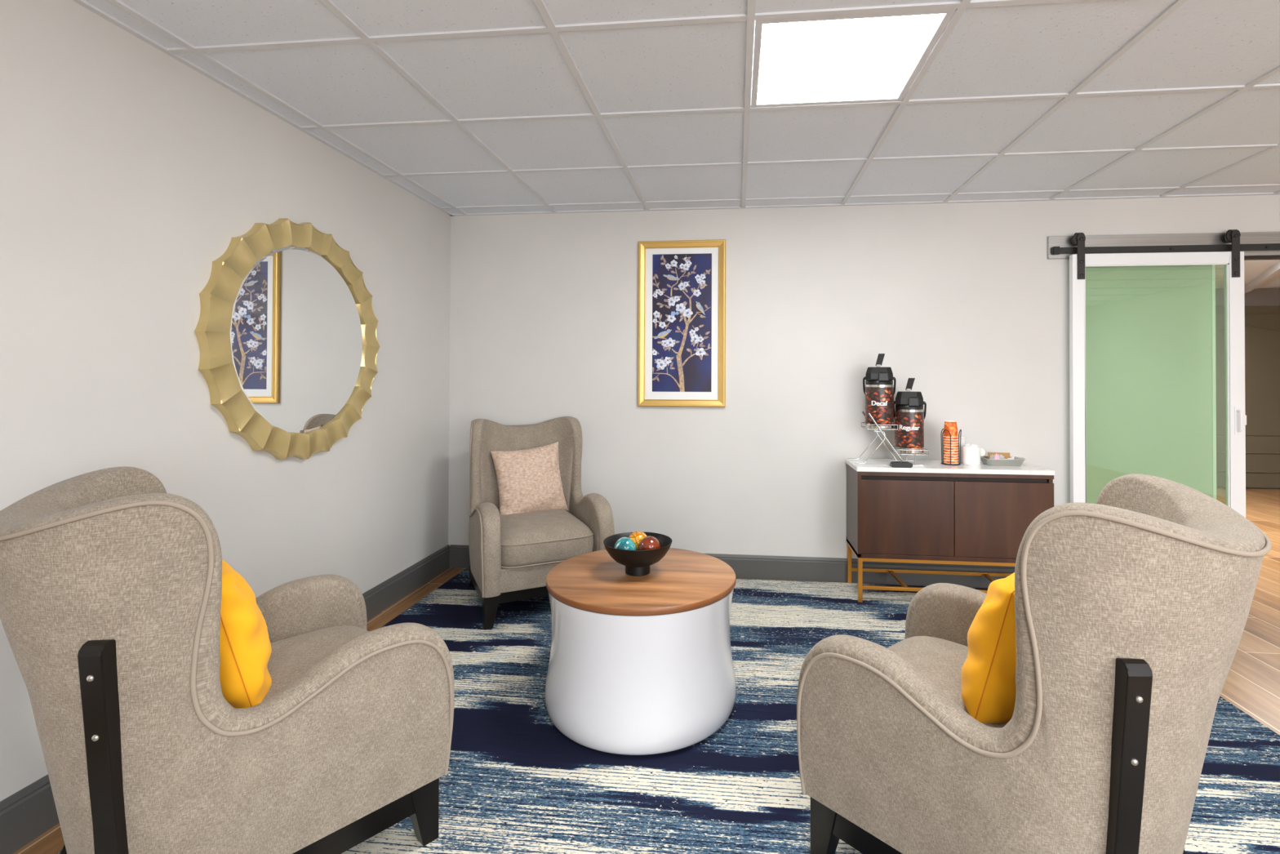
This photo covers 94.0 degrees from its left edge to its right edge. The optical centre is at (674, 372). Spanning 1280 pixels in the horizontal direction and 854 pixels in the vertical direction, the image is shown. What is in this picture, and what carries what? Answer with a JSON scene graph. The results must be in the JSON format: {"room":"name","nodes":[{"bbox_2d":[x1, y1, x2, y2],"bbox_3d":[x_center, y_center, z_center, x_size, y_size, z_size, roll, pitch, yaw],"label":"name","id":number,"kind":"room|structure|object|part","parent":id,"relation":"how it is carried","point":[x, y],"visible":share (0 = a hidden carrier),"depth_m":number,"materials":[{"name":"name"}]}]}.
{"room":"waiting room","nodes":[
{"label":"waiting room","id":0,"kind":"room"},
{"bbox_2d":[0,0,450,801],"bbox_3d":[-1.877,0.063,0.902,0.120,2.382,6.406,0,-1,6],"label":"wall","id":1,"kind":"structure","parent":0,"point":[126,171],"depth_m":2.01,"materials":[{"name":"paint"}]},
{"bbox_2d":[0,544,449,853],"bbox_3d":[-1.815,1.181,0.873,0.016,0.146,6.186,0,-1,6],"label":"baseboard","id":2,"kind":"structure","parent":1,"relation":"attached to","point":[25,815],"depth_m":1.64,"materials":[{"name":"grey"}]},
{"bbox_2d":[194,217,380,459],"bbox_3d":[-1.616,-0.139,2.611,0.044,1.038,1.038,0,-1,6],"label":"wall mirror","id":3,"kind":"object","parent":1,"relation":"attached to","point":[285,331],"visible":1,"depth_m":2.49,"materials":[{"name":"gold metal"}]},
{"bbox_2d":[230,245,364,433],"bbox_3d":[-1.623,-0.139,2.612,0.022,0.836,0.836,0,-1,6],"label":"mirror glass","id":4,"kind":"object","parent":3,"relation":"attached to","point":[297,312],"depth_m":2.55,"materials":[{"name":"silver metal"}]},
{"bbox_2d":[12,487,1279,853],"bbox_3d":[2.953,1.337,2.316,9.401,0.100,10.250,0,-1,6],"label":"floor","id":5,"kind":"structure","parent":0,"point":[1252,682],"depth_m":2.95,"materials":[{"name":"brown wood"}]},
{"bbox_2d":[57,568,1279,853],"bbox_3d":[0.277,1.268,2.010,3.650,0.010,3.385,0,-1,6],"label":"area rug","id":6,"kind":"object","parent":5,"relation":"on","point":[513,783],"visible":0.38,"depth_m":1.92,"materials":[{"name":"blue carpet"}]},
{"bbox_2d":[0,466,454,853],"bbox_3d":[-1.139,0.752,1.535,0.696,1.002,0.880,0,-1,42],"label":"armchair","id":7,"kind":"object","parent":6,"relation":"on","point":[111,580],"visible":0.98,"depth_m":1.23,"materials":[{"name":"beige fabric"}]},
{"bbox_3d":[-1.508,0.886,1.516,0.099,0.730,0.045,0,-1,-5],"label":"post","id":8,"kind":"part","parent":7,"relation":"part of","materials":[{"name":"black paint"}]},
{"bbox_3d":[-1.116,0.884,1.166,0.045,0.730,0.099,0,-1,-1],"label":"post","id":9,"kind":"part","parent":7,"relation":"part of","materials":[{"name":"black paint"}]},
{"bbox_2d":[219,559,271,708],"bbox_3d":[-1.165,0.648,1.507,0.390,0.343,0.221,0,-1,38],"label":"throw pillow","id":10,"kind":"object","parent":7,"relation":"on","point":[245,645],"visible":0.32,"depth_m":1.40,"materials":[{"name":"yellow fabric"}]},
{"bbox_2d":[262,625,368,702],"bbox_3d":[-1.086,0.879,1.595,0.522,0.175,0.666,0,-1,42],"label":"seat cushion","id":11,"kind":"object","parent":7,"relation":"on","point":[295,649],"depth_m":1.72,"materials":[{"name":"beige fabric"}]},
{"bbox_3d":[-1.105,1.119,1.572,0.644,0.072,0.649,0,-1,42],"label":"rail","id":12,"kind":"part","parent":7,"relation":"part of","materials":[{"name":"black paint"}]},
{"bbox_3d":[-0.690,1.174,1.605,0.078,0.163,0.078,0,-1,42],"label":"leg","id":13,"kind":"part","parent":7,"relation":"part of","materials":[{"name":"black paint"}]},
{"bbox_2d":[468,416,614,629],"bbox_3d":[-0.820,0.774,3.436,0.696,1.002,0.880,1,-1,-27],"label":"armchair","id":14,"kind":"object","parent":6,"relation":"on","point":[512,557],"visible":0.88,"depth_m":3.19,"materials":[{"name":"beige fabric"}]},
{"bbox_3d":[-1.171,0.910,3.548,0.099,0.730,0.045,0,-1,21],"label":"post","id":15,"kind":"part","parent":14,"relation":"part of","materials":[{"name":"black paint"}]},
{"bbox_3d":[-0.919,1.188,2.985,0.078,0.163,0.078,1,-1,-27],"label":"leg","id":16,"kind":"part","parent":14,"relation":"part of","materials":[{"name":"black paint"}]},
{"bbox_3d":[-0.797,1.140,3.383,0.644,0.072,0.649,1,-1,-27],"label":"rail","id":17,"kind":"part","parent":14,"relation":"part of","materials":[{"name":"beige fabric"}]},
{"bbox_2d":[490,441,568,514],"bbox_3d":[-0.859,0.645,3.538,0.443,0.442,0.179,1,-1,-28],"label":"throw pillow","id":18,"kind":"object","parent":14,"relation":"on","point":[529,480],"visible":0.94,"depth_m":3.48,"materials":[{"name":"beige fabric"}]},
{"bbox_2d":[499,509,593,566],"bbox_3d":[-0.784,0.899,3.362,0.522,0.175,0.666,1,-1,-27],"label":"seat cushion","id":19,"kind":"object","parent":14,"relation":"on","point":[549,537],"depth_m":3.11,"materials":[{"name":"beige fabric"}]},
{"bbox_2d":[544,547,736,755],"bbox_3d":[-0.128,1.020,2.301,0.728,0.490,0.728,0,-1,6],"label":"coffee table","id":20,"kind":"object","parent":6,"relation":"on","point":[642,664],"visible":0.94,"depth_m":2.01,"materials":[{"name":"white plastic"}]},
{"bbox_2d":[603,531,672,576],"bbox_3d":[-0.143,0.714,2.309,0.267,0.122,0.267,0,-1,6],"label":"pedestal bowl","id":21,"kind":"object","parent":20,"relation":"on","point":[637,562],"visible":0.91,"depth_m":2.24,"materials":[{"name":"black ceramic"}]},
{"bbox_2d":[613,537,635,550],"bbox_3d":[-0.190,0.676,2.285,0.085,0.085,0.085,0,-1,28],"label":"decorative ball","id":22,"kind":"object","parent":21,"relation":"in","point":[624,543],"visible":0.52,"depth_m":2.26,"materials":[{"name":"teal ceramic"}]},
{"bbox_2d":[628,530,647,550],"bbox_3d":[-0.145,0.672,2.361,0.085,0.085,0.085,0,-1,31],"label":"decorative ball","id":23,"kind":"object","parent":21,"relation":"in","point":[637,535],"visible":0.38,"depth_m":2.33,"materials":[{"name":"yellow ceramic"}]},
{"bbox_2d":[638,535,660,550],"bbox_3d":[-0.096,0.673,2.290,0.085,0.085,0.085,0,-1,-8],"label":"decorative ball","id":24,"kind":"object","parent":21,"relation":"in","point":[646,543],"visible":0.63,"depth_m":2.26,"materials":[{"name":"glass"}]},
{"bbox_2d":[844,458,1054,602],"bbox_3d":[1.549,0.907,3.436,1.040,0.752,0.359,0,-1,6],"label":"sideboard","id":25,"kind":"object","parent":6,"relation":"on","point":[935,512],"visible":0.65,"depth_m":3.28,"materials":[{"name":"brown wood"}]},
{"bbox_3d":[1.069,1.160,3.642,0.023,0.247,0.023,0,-1,6],"label":"leg","id":26,"kind":"part","parent":25,"relation":"part of","materials":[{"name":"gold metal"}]},
{"bbox_3d":[1.037,1.157,3.329,0.023,0.247,0.023,0,-1,6],"label":"leg","id":27,"kind":"part","parent":25,"relation":"part of","materials":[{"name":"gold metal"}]},
{"bbox_2d":[847,410,928,466],"bbox_3d":[1.248,0.381,3.493,0.414,0.297,0.260,0,-1,6],"label":"rack","id":28,"kind":"object","parent":25,"relation":"on","point":[863,412],"visible":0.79,"depth_m":3.41,"materials":[{"name":"silver metal"}]},
{"bbox_2d":[862,353,896,428],"bbox_3d":[1.196,0.107,3.480,0.184,0.432,0.186,0,-1,19],"label":"coffee airpot","id":29,"kind":"object","parent":28,"relation":"on","point":[879,391],"visible":0.99,"depth_m":3.43,"materials":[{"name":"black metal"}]},
{"bbox_3d":[1.130,0.082,3.536,0.023,0.110,0.054,0,-1,19],"label":"carry handle","id":30,"kind":"part","parent":29,"relation":"part of","materials":[{"name":"black plastic"}]},
{"bbox_3d":[1.200,0.009,3.492,0.152,0.076,0.161,0,-1,19],"label":"pump lid","id":31,"kind":"part","parent":29,"relation":"part of","materials":[{"name":"black plastic"}]},
{"bbox_3d":[1.204,-0.073,3.490,0.052,0.072,0.027,0,-1,19],"label":"pump lever","id":32,"kind":"part","parent":29,"relation":"part of","materials":[{"name":"black plastic"}]},
{"bbox_3d":[1.197,0.023,3.409,0.056,0.053,0.052,0,-1,19],"label":"spout","id":33,"kind":"part","parent":29,"relation":"part of","materials":[{"name":"black plastic"}]},
{"bbox_3d":[1.282,0.082,3.483,0.023,0.110,0.054,0,-1,19],"label":"carry handle","id":34,"kind":"part","parent":29,"relation":"part of","materials":[{"name":"black plastic"}]},
{"bbox_2d":[861,422,897,430],"bbox_3d":[1.200,0.315,3.492,0.170,0.031,0.177,0,-1,6],"label":"shelf","id":35,"kind":"object","parent":28,"relation":"attached to","point":[878,428],"depth_m":3.41,"materials":[{"name":"silver metal"}]},
{"bbox_2d":[889,445,928,455],"bbox_3d":[1.367,0.457,3.473,0.173,0.031,0.177,0,-1,6],"label":"shelf","id":36,"kind":"object","parent":28,"relation":"attached to","point":[891,451],"depth_m":3.39,"materials":[{"name":"silver metal"}]},
{"bbox_2d":[893,377,926,453],"bbox_3d":[1.364,0.248,3.461,0.184,0.432,0.186,0,-1,22],"label":"coffee airpot","id":37,"kind":"object","parent":28,"relation":"on","point":[909,414],"visible":0.99,"depth_m":3.41,"materials":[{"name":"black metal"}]},
{"bbox_3d":[1.369,0.151,3.473,0.152,0.076,0.161,0,-1,22],"label":"pump lid","id":38,"kind":"part","parent":37,"relation":"part of","materials":[{"name":"black plastic"}]},
{"bbox_3d":[1.373,0.069,3.470,0.052,0.072,0.027,0,-1,21],"label":"pump lever","id":39,"kind":"part","parent":37,"relation":"part of","materials":[{"name":"black plastic"}]},
{"bbox_3d":[1.362,0.165,3.391,0.056,0.053,0.052,0,-1,22],"label":"spout","id":40,"kind":"part","parent":37,"relation":"part of","materials":[{"name":"black plastic"}]},
{"bbox_3d":[1.450,0.224,3.461,0.023,0.110,0.054,0,-1,22],"label":"carry handle","id":41,"kind":"part","parent":37,"relation":"part of","materials":[{"name":"black plastic"}]},
{"bbox_2d":[889,461,912,467],"bbox_3d":[1.266,0.515,3.328,0.110,0.026,0.056,0,-1,6],"label":"block","id":42,"kind":"object","parent":25,"relation":"on","point":[893,464],"visible":1,"depth_m":3.30,"materials":[{"name":"black plastic"}]},
{"bbox_3d":[1.279,0.803,3.300,0.510,0.410,0.019,0,-1,6],"label":"door","id":43,"kind":"part","parent":25,"relation":"part of","materials":[{"name":"brown wood"}]},
{"bbox_2d":[940,428,961,465],"bbox_3d":[1.600,0.430,3.449,0.110,0.202,0.111,0,-1,6],"label":"cup holder","id":44,"kind":"object","parent":25,"relation":"on","point":[942,451],"visible":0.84,"depth_m":3.43,"materials":[{"name":"black metal"}]},
{"bbox_2d":[943,460,958,463],"bbox_3d":[1.598,0.480,3.447,0.083,0.090,0.083,0,-1,-19],"label":"paper cup","id":45,"kind":"object","parent":44,"relation":"in","point":[944,461],"visible":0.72,"depth_m":3.41,"materials":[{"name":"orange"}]},
{"bbox_2d":[943,457,958,461],"bbox_3d":[1.598,0.465,3.448,0.083,0.090,0.083,1,-1,-34],"label":"paper cup","id":46,"kind":"object","parent":45,"relation":"on","point":[944,459],"visible":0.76,"depth_m":3.42,"materials":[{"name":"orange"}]},
{"bbox_2d":[943,455,958,458],"bbox_3d":[1.598,0.450,3.448,0.083,0.090,0.083,0,-1,40],"label":"paper cup","id":47,"kind":"object","parent":46,"relation":"on","point":[944,456],"visible":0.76,"depth_m":3.41,"materials":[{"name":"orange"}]},
{"bbox_2d":[943,452,958,456],"bbox_3d":[1.598,0.434,3.448,0.083,0.090,0.083,0,-1,25],"label":"paper cup","id":48,"kind":"object","parent":47,"relation":"on","point":[944,454],"visible":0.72,"depth_m":3.41,"materials":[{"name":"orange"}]},
{"bbox_2d":[942,449,958,453],"bbox_3d":[1.598,0.419,3.448,0.083,0.090,0.083,0,-1,9],"label":"paper cup","id":49,"kind":"object","parent":48,"relation":"on","point":[944,451],"visible":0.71,"depth_m":3.42,"materials":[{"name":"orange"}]},
{"bbox_2d":[942,447,958,450],"bbox_3d":[1.598,0.404,3.448,0.083,0.090,0.083,0,-1,-6],"label":"paper cup","id":50,"kind":"object","parent":49,"relation":"on","point":[944,448],"visible":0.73,"depth_m":3.42,"materials":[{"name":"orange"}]},
{"bbox_2d":[942,444,958,448],"bbox_3d":[1.598,0.389,3.448,0.083,0.090,0.083,0,-1,-22],"label":"paper cup","id":51,"kind":"object","parent":50,"relation":"on","point":[944,446],"visible":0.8,"depth_m":3.42,"materials":[{"name":"orange paper"}]},
{"bbox_2d":[942,441,958,445],"bbox_3d":[1.598,0.374,3.449,0.083,0.090,0.083,1,-1,-37],"label":"paper cup","id":52,"kind":"object","parent":51,"relation":"on","point":[944,443],"visible":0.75,"depth_m":3.42,"materials":[{"name":"orange paper"}]},
{"bbox_2d":[942,439,958,442],"bbox_3d":[1.598,0.359,3.449,0.083,0.090,0.083,0,-1,37],"label":"paper cup","id":53,"kind":"object","parent":52,"relation":"on","point":[944,440],"visible":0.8,"depth_m":3.42,"materials":[{"name":"orange paper"}]},
{"bbox_2d":[942,436,958,439],"bbox_3d":[1.598,0.344,3.449,0.083,0.090,0.083,0,-1,21],"label":"paper cup","id":54,"kind":"object","parent":53,"relation":"on","point":[944,437],"visible":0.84,"depth_m":3.42,"materials":[{"name":"orange paper"}]},
{"bbox_2d":[942,421,958,437],"bbox_3d":[1.598,0.329,3.449,0.083,0.090,0.083,0,-1,6],"label":"paper cup","id":55,"kind":"object","parent":54,"relation":"on","point":[951,426],"visible":1,"depth_m":3.42,"materials":[{"name":"orange paper"}]},
{"bbox_2d":[959,434,966,462],"bbox_3d":[1.689,0.449,3.551,0.094,0.167,0.094,0,-1,6],"label":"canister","id":56,"kind":"object","parent":25,"relation":"on","point":[962,438],"visible":0.18,"depth_m":3.51,"materials":[{"name":"white ceramic"}]},
{"bbox_2d":[961,445,980,465],"bbox_3d":[1.711,0.479,3.436,0.096,0.104,0.096,0,-1,6],"label":"canister","id":57,"kind":"object","parent":25,"relation":"on","point":[970,455],"visible":0.94,"depth_m":3.40,"materials":[{"name":"white ceramic"}]},
{"bbox_2d":[980,455,1026,466],"bbox_3d":[1.890,0.511,3.427,0.231,0.042,0.142,0,-1,6],"label":"metal tray","id":58,"kind":"object","parent":25,"relation":"on","point":[1016,461],"visible":0.88,"depth_m":3.37,"materials":[{"name":"grey metal"}]},
{"bbox_2d":[980,448,985,457],"bbox_3d":[1.788,0.468,3.476,0.053,0.051,0.024,0,-1,-3],"label":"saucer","id":59,"kind":"object","parent":58,"relation":"on","point":[982,451],"visible":0.59,"depth_m":3.47,"materials":[{"name":"white ceramic"}]},
{"bbox_2d":[987,452,997,458],"bbox_3d":[1.851,0.486,3.465,0.052,0.039,0.008,0,-1,10],"label":"packet","id":60,"kind":"object","parent":58,"relation":"in","point":[988,453],"visible":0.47,"depth_m":3.47,"materials":[{"name":"brown paper"}]},
{"bbox_2d":[994,453,1000,458],"bbox_3d":[1.838,0.489,3.390,0.018,0.054,0.054,0,-1,44],"label":"packet","id":61,"kind":"object","parent":58,"relation":"on","point":[997,456],"visible":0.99,"depth_m":3.39,"materials":[{"name":"pink paper"}]},
{"bbox_2d":[1000,452,1010,458],"bbox_3d":[1.922,0.487,3.458,0.052,0.039,0.008,0,-1,2],"label":"packet","id":62,"kind":"object","parent":58,"relation":"in","point":[1006,455],"visible":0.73,"depth_m":3.46,"materials":[{"name":"brown paper"}]},
{"bbox_3d":[1.792,0.804,3.246,0.514,0.410,0.019,0,-1,6],"label":"door","id":63,"kind":"part","parent":25,"relation":"part of","materials":[{"name":"brown wood"}]},
{"bbox_2d":[796,473,1271,853],"bbox_3d":[0.859,0.759,1.475,0.696,1.002,0.880,1,-1,-42],"label":"armchair","id":64,"kind":"object","parent":6,"relation":"on","point":[1132,606],"visible":0.96,"depth_m":1.16,"materials":[{"name":"beige fabric"}]},
{"bbox_3d":[0.405,1.177,1.539,0.078,0.163,0.078,1,-1,-42],"label":"leg","id":65,"kind":"part","parent":64,"relation":"part of","materials":[{"name":"black paint"}]},
{"bbox_3d":[0.820,1.126,1.511,0.644,0.072,0.649,1,-1,-42],"label":"rail","id":66,"kind":"part","parent":64,"relation":"part of","materials":[{"name":"black paint"}]},
{"bbox_2d":[888,635,1008,727],"bbox_3d":[0.803,0.885,1.533,0.522,0.175,0.666,1,-1,-42],"label":"seat cushion","id":67,"kind":"object","parent":64,"relation":"on","point":[941,659],"depth_m":1.67,"materials":[{"name":"beige fabric"}]},
{"bbox_2d":[960,572,1016,723],"bbox_3d":[0.860,0.658,1.475,0.388,0.343,0.212,1,-1,-42],"label":"throw pillow","id":68,"kind":"object","parent":64,"relation":"on","point":[988,673],"visible":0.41,"depth_m":1.35,"materials":[{"name":"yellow fabric"}]},
{"bbox_3d":[0.838,0.891,1.105,0.045,0.730,0.099,0,-1,0],"label":"post","id":69,"kind":"part","parent":64,"relation":"part of","materials":[{"name":"black paint"}]},
{"bbox_2d":[84,0,1279,213],"bbox_3d":[1.717,-1.087,0.530,7.101,0.023,6.186,0,-1,6],"label":"ceiling","id":70,"kind":"structure","parent":0,"point":[1044,48],"depth_m":2.31,"materials":[{"name":"tile"}]},
{"bbox_2d":[72,0,1279,216],"bbox_3d":[1.717,-1.074,0.529,7.101,0.013,6.186,0,-1,6],"label":"grid","id":71,"kind":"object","parent":70,"relation":"attached to","point":[751,16],"depth_m":2.32,"materials":[{"name":"white paint"}]},
{"bbox_2d":[751,8,955,107],"bbox_3d":[0.564,-1.065,2.057,0.582,0.014,0.582,0,-1,6],"label":"recessed light","id":72,"kind":"object","parent":70,"relation":"in","point":[876,57],"visible":0.89,"depth_m":2.01,"materials":[{"name":"white paint"}]},
{"bbox_2d":[448,194,1279,558],"bbox_3d":[2.040,0.107,3.653,7.101,2.382,0.120,0,-1,6],"label":"wall","id":73,"kind":"structure","parent":0,"point":[966,301],"depth_m":3.71,"materials":[{"name":"paint"}]},
{"bbox_2d":[637,239,725,407],"bbox_3d":[0.045,-0.310,3.792,0.559,1.058,0.028,0,-1,6],"label":"framed picture","id":74,"kind":"object","parent":73,"relation":"attached to","point":[682,334],"visible":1,"depth_m":3.79,"materials":[{"name":"gold metal"}]},
{"bbox_2d":[652,253,711,391],"bbox_3d":[0.046,-0.315,3.795,0.379,0.879,0.005,0,-1,6],"label":"artwork","id":75,"kind":"object","parent":74,"relation":"attached to","point":[682,282],"depth_m":3.80,"materials":[{"name":"paper"}]},
{"bbox_2d":[448,544,1015,587],"bbox_3d":[0.793,1.221,3.702,4.585,0.146,0.016,0,-1,6],"label":"baseboard","id":76,"kind":"structure","parent":73,"relation":"attached to","point":[744,566],"depth_m":3.68,"materials":[{"name":"grey"}]},
{"bbox_2d":[1047,231,1279,259],"bbox_3d":[3.356,-0.744,3.455,2.247,0.135,0.019,0,-1,6],"label":"trim","id":77,"kind":"structure","parent":73,"relation":"attached to","point":[1248,237],"depth_m":3.49,"materials":[{"name":"metal"}]},
{"bbox_2d":[1051,229,1279,517],"bbox_3d":[3.253,0.231,3.399,2.035,2.102,0.092,0,-1,6],"label":"door","id":78,"kind":"structure","parent":73,"relation":"in","point":[1233,261],"depth_m":3.44,"materials":[{"name":"white paint"}]},
{"bbox_3d":[3.260,-0.721,3.444,2.035,0.047,0.023,0,-1,6],"label":"door rail","id":79,"kind":"part","parent":78,"relation":"part of","materials":[{"name":"black metal"}]},
{"bbox_3d":[3.203,0.276,3.377,0.026,0.160,0.038,0,-1,6],"label":"pull handle","id":80,"kind":"part","parent":78,"relation":"part of","materials":[{"name":"white paint"}]},
{"bbox_2d":[1211,264,1216,499],"bbox_3d":[3.736,0.288,3.473,1.190,2.030,0.131,0,-1,6],"label":"trim","id":81,"kind":"structure","parent":73,"relation":"attached to","point":[1213,266],"depth_m":3.47,"materials":[{"name":"white paint"}]},
{"bbox_2d":[1244,255,1279,260],"bbox_3d":[3.745,-0.676,3.453,1.172,0.033,0.040,0,-1,6],"label":"trim","id":82,"kind":"structure","parent":73,"relation":"attached to","point":[1255,257],"depth_m":3.47,"materials":[{"name":"brown wood"}]},
{"bbox_2d":[1215,259,1279,288],"bbox_3d":[4.934,-1.029,5.331,6.100,0.050,3.794,0,-1,6],"label":"ceiling","id":83,"kind":"structure","parent":0,"point":[1253,269],"depth_m":5.92,"materials":[{"name":"paint"}]},
{"bbox_2d":[1215,288,1279,488],"bbox_3d":[5.171,0.182,7.150,6.000,2.332,0.100,0,-1,6],"label":"wall","id":84,"kind":"structure","parent":0,"point":[1259,296],"depth_m":6.94,"materials":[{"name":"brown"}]},
{"bbox_2d":[1215,313,1279,488],"bbox_3d":[6.654,0.326,6.917,1.200,2.010,0.052,0,-1,6],"label":"door","id":85,"kind":"structure","parent":84,"relation":"in","point":[1262,331],"depth_m":6.89,"materials":[{"name":"brown paint"}]},
{"bbox_2d":[1215,305,1279,314],"bbox_3d":[6.654,0.291,6.918,1.400,2.120,0.050,0,-1,6],"label":"trim","id":86,"kind":"structure","parent":84,"relation":"attached to","point":[1272,308],"depth_m":6.89,"materials":[{"name":"brown paint"}]},
{"bbox_2d":[1244,261,1279,293],"bbox_3d":[5.759,-0.963,5.649,0.160,0.070,2.900,0,-1,37],"label":"trim","id":87,"kind":"structure","parent":84,"relation":"attached to","point":[1273,273],"depth_m":6.10,"materials":[{"name":"white paint"}]}
]}

